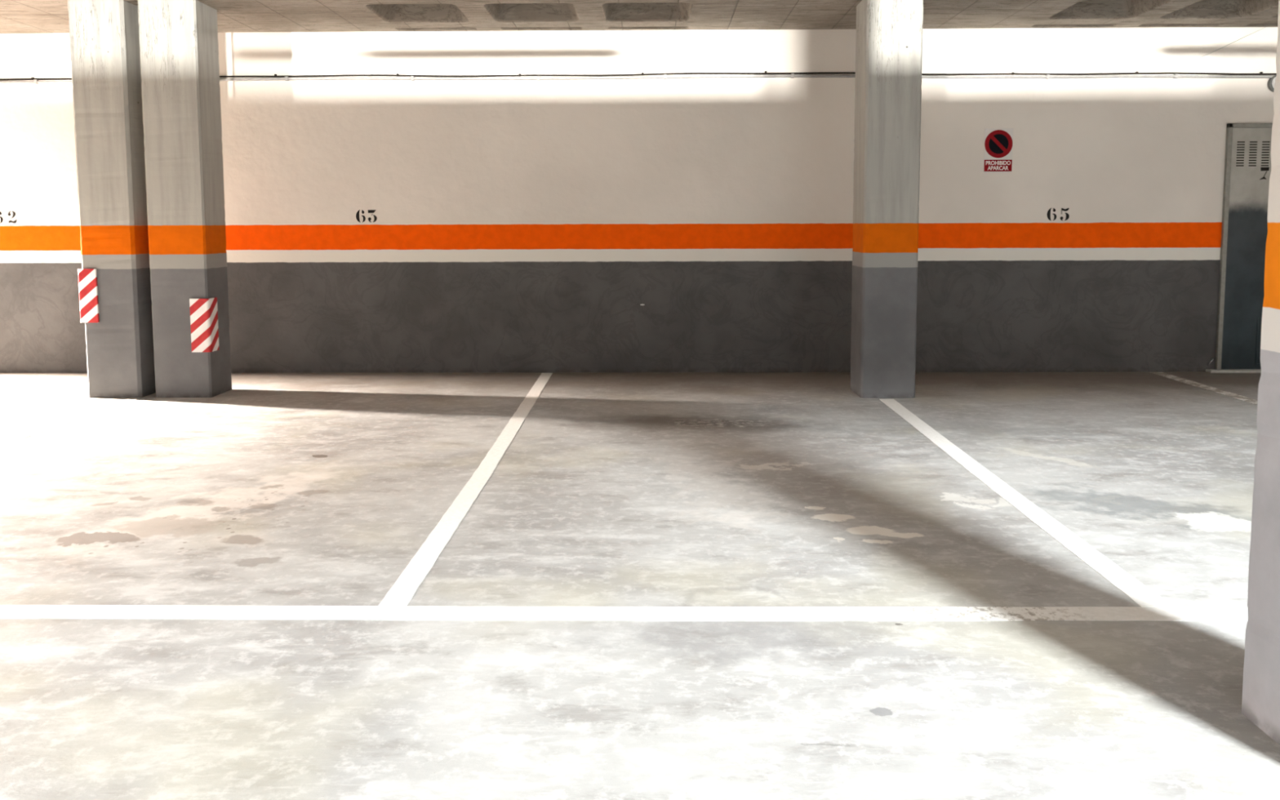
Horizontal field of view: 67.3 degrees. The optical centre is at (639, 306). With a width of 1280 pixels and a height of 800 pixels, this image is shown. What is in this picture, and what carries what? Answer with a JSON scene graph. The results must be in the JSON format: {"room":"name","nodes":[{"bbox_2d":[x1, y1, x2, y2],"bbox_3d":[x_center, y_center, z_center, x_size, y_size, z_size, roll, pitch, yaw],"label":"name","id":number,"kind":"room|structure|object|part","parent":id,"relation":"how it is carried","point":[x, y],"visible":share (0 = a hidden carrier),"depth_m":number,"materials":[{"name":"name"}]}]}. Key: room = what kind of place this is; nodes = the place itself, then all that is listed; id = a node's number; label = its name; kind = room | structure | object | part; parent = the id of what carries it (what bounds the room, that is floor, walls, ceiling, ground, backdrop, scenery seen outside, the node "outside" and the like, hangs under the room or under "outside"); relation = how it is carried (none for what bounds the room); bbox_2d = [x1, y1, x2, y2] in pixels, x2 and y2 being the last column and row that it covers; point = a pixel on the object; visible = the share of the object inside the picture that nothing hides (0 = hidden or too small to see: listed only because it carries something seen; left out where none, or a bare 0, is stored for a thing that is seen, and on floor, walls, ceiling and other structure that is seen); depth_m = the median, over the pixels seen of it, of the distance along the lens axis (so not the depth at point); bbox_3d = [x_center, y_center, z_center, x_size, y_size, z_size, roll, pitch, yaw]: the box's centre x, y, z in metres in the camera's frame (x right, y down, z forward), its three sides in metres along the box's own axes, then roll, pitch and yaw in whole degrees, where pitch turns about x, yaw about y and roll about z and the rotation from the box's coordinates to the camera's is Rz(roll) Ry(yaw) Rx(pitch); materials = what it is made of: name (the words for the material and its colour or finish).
{"room":"parking garage","nodes":[
{"label":"parking garage","id":0,"kind":"room"},
{"bbox_2d":[0,26,1277,373],"bbox_3d":[0.310,-1.035,7.813,15.350,3.120,0.300,0,5,1],"label":"wall","id":1,"kind":"structure","parent":0,"point":[699,224],"depth_m":7.68,"materials":[{"name":"paint"}]},
{"bbox_2d":[0,211,16,222],"bbox_3d":[-5.119,-0.723,7.748,0.182,0.098,0.002,0,5,1],"label":"number","id":2,"kind":"object","parent":1,"relation":"attached to","point":[14,212],"visible":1,"depth_m":7.75,"materials":[{"name":"black paint"}]},
{"bbox_2d":[355,209,377,222],"bbox_3d":[-2.196,-0.728,7.715,0.168,0.102,0.002,0,5,1],"label":"number","id":3,"kind":"object","parent":1,"relation":"attached to","point":[369,211],"visible":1,"depth_m":7.71,"materials":[{"name":"black paint"}]},
{"bbox_2d":[0,73,1273,84],"bbox_3d":[0.181,-1.801,7.582,14.500,0.065,0.030,0,5,1],"label":"conduit","id":4,"kind":"object","parent":1,"relation":"attached to","point":[792,75],"visible":0.86,"depth_m":7.57,"materials":[{"name":"grey plastic"}]},
{"bbox_2d":[0,71,1276,80],"bbox_3d":[0.181,-1.826,7.586,14.500,0.058,0.017,0,5,1],"label":"cable","id":5,"kind":"object","parent":1,"relation":"attached to","point":[1136,72],"visible":0.82,"depth_m":7.58,"materials":[{"name":"grey plastic"}]},
{"bbox_2d":[983,128,1013,172],"bbox_3d":[2.840,-1.238,7.614,0.224,0.345,0.006,0,5,1],"label":"no parking sign","id":6,"kind":"object","parent":1,"relation":"attached to","point":[998,142],"visible":1,"depth_m":7.61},
{"bbox_3d":[2.840,-1.120,7.623,0.218,0.092,0.001,0,5,1],"label":"text plate","id":7,"kind":"part","parent":6,"relation":"part of","materials":[{"name":"red plastic"}]},
{"bbox_2d":[1047,208,1069,220],"bbox_3d":[3.330,-0.737,7.654,0.176,0.102,0.002,0,5,1],"label":"number","id":8,"kind":"object","parent":1,"relation":"attached to","point":[1054,209],"visible":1,"depth_m":7.65,"materials":[{"name":"black paint"}]},
{"bbox_2d":[1187,26,1266,62],"bbox_3d":[4.590,-2.048,7.517,0.582,0.270,0.009,0,5,2],"label":"loose wire","id":9,"kind":"object","parent":1,"relation":"attached to","point":[1264,27],"visible":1,"depth_m":7.52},
{"bbox_2d":[1205,123,1272,373],"bbox_3d":[5.087,-0.458,7.622,1.065,1.975,0.075,0,5,1],"label":"door","id":10,"kind":"structure","parent":1,"relation":"in","point":[1247,164],"depth_m":7.65,"materials":[{"name":"grey metal"}]},
{"bbox_2d":[1235,141,1244,166],"bbox_3d":[4.742,-1.208,7.596,0.070,0.206,0.003,0,5,1],"label":"vent","id":11,"kind":"object","parent":10,"relation":"attached to","point":[1240,145],"depth_m":7.59,"materials":[{"name":"grey metal"}]},
{"bbox_2d":[1248,141,1257,166],"bbox_3d":[4.840,-1.208,7.595,0.070,0.206,0.003,0,5,1],"label":"vent","id":12,"kind":"object","parent":10,"relation":"attached to","point":[1252,145],"depth_m":7.59,"materials":[{"name":"grey metal"}]},
{"bbox_3d":[5.222,0.275,7.707,0.550,0.380,0.005,0,5,1],"label":"kick panel","id":13,"kind":"part","parent":10,"relation":"part of","materials":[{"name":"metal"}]},
{"bbox_2d":[1261,141,1270,166],"bbox_3d":[4.938,-1.208,7.594,0.070,0.206,0.003,0,5,1],"label":"vent","id":14,"kind":"object","parent":10,"relation":"attached to","point":[1265,145],"depth_m":7.59,"materials":[{"name":"grey metal"}]},
{"bbox_2d":[1267,74,1276,92],"bbox_3d":[4.996,-1.749,7.517,0.140,0.140,0.065,0,5,1],"label":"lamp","id":15,"kind":"object","parent":1,"relation":"attached to","point":[1271,82],"visible":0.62,"depth_m":7.52,"materials":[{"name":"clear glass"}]},
{"bbox_3d":[4.996,-1.748,7.507,0.112,0.112,0.045,0,5,1],"label":"glass","id":16,"kind":"part","parent":15,"relation":"part of","materials":[{"name":"white glass"}]},
{"bbox_2d":[0,0,1278,33],"bbox_3d":[-0.403,-2.011,3.031,14.850,0.450,9.676,0,5,1],"label":"ceiling","id":17,"kind":"structure","parent":0,"point":[16,16],"depth_m":7.17,"materials":[{"name":"concrete"}]},
{"bbox_2d":[0,371,1279,799],"bbox_3d":[-0.437,1.617,-3.607,16.600,0.200,23.526,0,5,1],"label":"floor","id":18,"kind":"structure","parent":0,"point":[614,489],"depth_m":3.17,"materials":[{"name":"concrete"}]},
{"bbox_2d":[0,398,141,446],"bbox_3d":[-3.539,0.793,4.890,0.107,0.002,3.590,0,5,1],"label":"parking line","id":19,"kind":"object","parent":18,"relation":"on","point":[70,420],"visible":1,"depth_m":5.87,"materials":[{"name":"white paint"}]},
{"bbox_2d":[67,0,155,397],"bbox_3d":[-3.681,-0.734,6.780,0.381,2.720,0.356,0,5,1],"label":"pillar","id":20,"kind":"structure","parent":18,"relation":"on","point":[104,38],"depth_m":6.62,"materials":[{"name":"concrete"}]},
{"bbox_2d":[77,268,99,322],"bbox_3d":[-3.821,-0.081,6.710,0.132,0.372,0.132,0,5,1],"label":"guard","id":21,"kind":"object","parent":20,"relation":"attached to","point":[87,277],"visible":0.99,"depth_m":6.64,"materials":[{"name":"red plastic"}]},
{"bbox_2d":[137,0,231,397],"bbox_3d":[-3.194,-0.734,6.770,0.396,2.720,0.346,0,5,1],"label":"pillar","id":22,"kind":"structure","parent":18,"relation":"on","point":[179,48],"depth_m":6.62,"materials":[{"name":"concrete"}]},
{"bbox_2d":[189,297,218,352],"bbox_3d":[-3.045,0.125,6.719,0.132,0.372,0.132,0,5,1],"label":"guard","id":23,"kind":"object","parent":22,"relation":"attached to","point":[203,312],"visible":1,"depth_m":6.66,"materials":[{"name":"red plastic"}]},
{"bbox_2d":[377,373,552,605],"bbox_3d":[-0.760,0.740,5.407,0.101,0.002,4.762,0,5,0],"label":"parking line","id":24,"kind":"object","parent":18,"relation":"on","point":[403,589],"visible":1,"depth_m":3.99,"materials":[{"name":"white paint"}]},
{"bbox_2d":[0,604,1248,621],"bbox_3d":[-0.265,0.946,2.998,13.601,0.002,0.155,0,5,1],"label":"parking line","id":25,"kind":"object","parent":18,"relation":"on","point":[6,611],"visible":0.99,"depth_m":2.97,"materials":[{"name":"white paint"}]},
{"bbox_2d":[850,0,923,398],"bbox_3d":[1.709,-0.742,6.693,0.376,2.720,0.371,0,5,1],"label":"pillar","id":26,"kind":"structure","parent":18,"relation":"on","point":[889,33],"depth_m":6.52,"materials":[{"name":"concrete"}]},
{"bbox_2d":[880,399,1173,606],"bbox_3d":[1.651,0.786,4.795,0.106,0.002,3.585,0,5,1],"label":"parking line","id":27,"kind":"object","parent":18,"relation":"on","point":[1139,593],"visible":1,"depth_m":3.86,"materials":[{"name":"white paint"}]},
{"bbox_2d":[1151,372,1257,404],"bbox_3d":[4.097,0.730,5.366,0.110,0.002,4.737,0,5,1],"label":"parking line","id":28,"kind":"object","parent":18,"relation":"on","point":[1162,374],"visible":0.88,"depth_m":6.97,"materials":[{"name":"white paint"}]},
{"bbox_2d":[1240,0,1279,744],"bbox_3d":[1.659,-0.344,2.070,0.381,2.720,0.361,0,5,1],"label":"pillar","id":29,"kind":"structure","parent":18,"relation":"on","point":[1260,702],"depth_m":2.25,"materials":[{"name":"white paint"}]}
]}

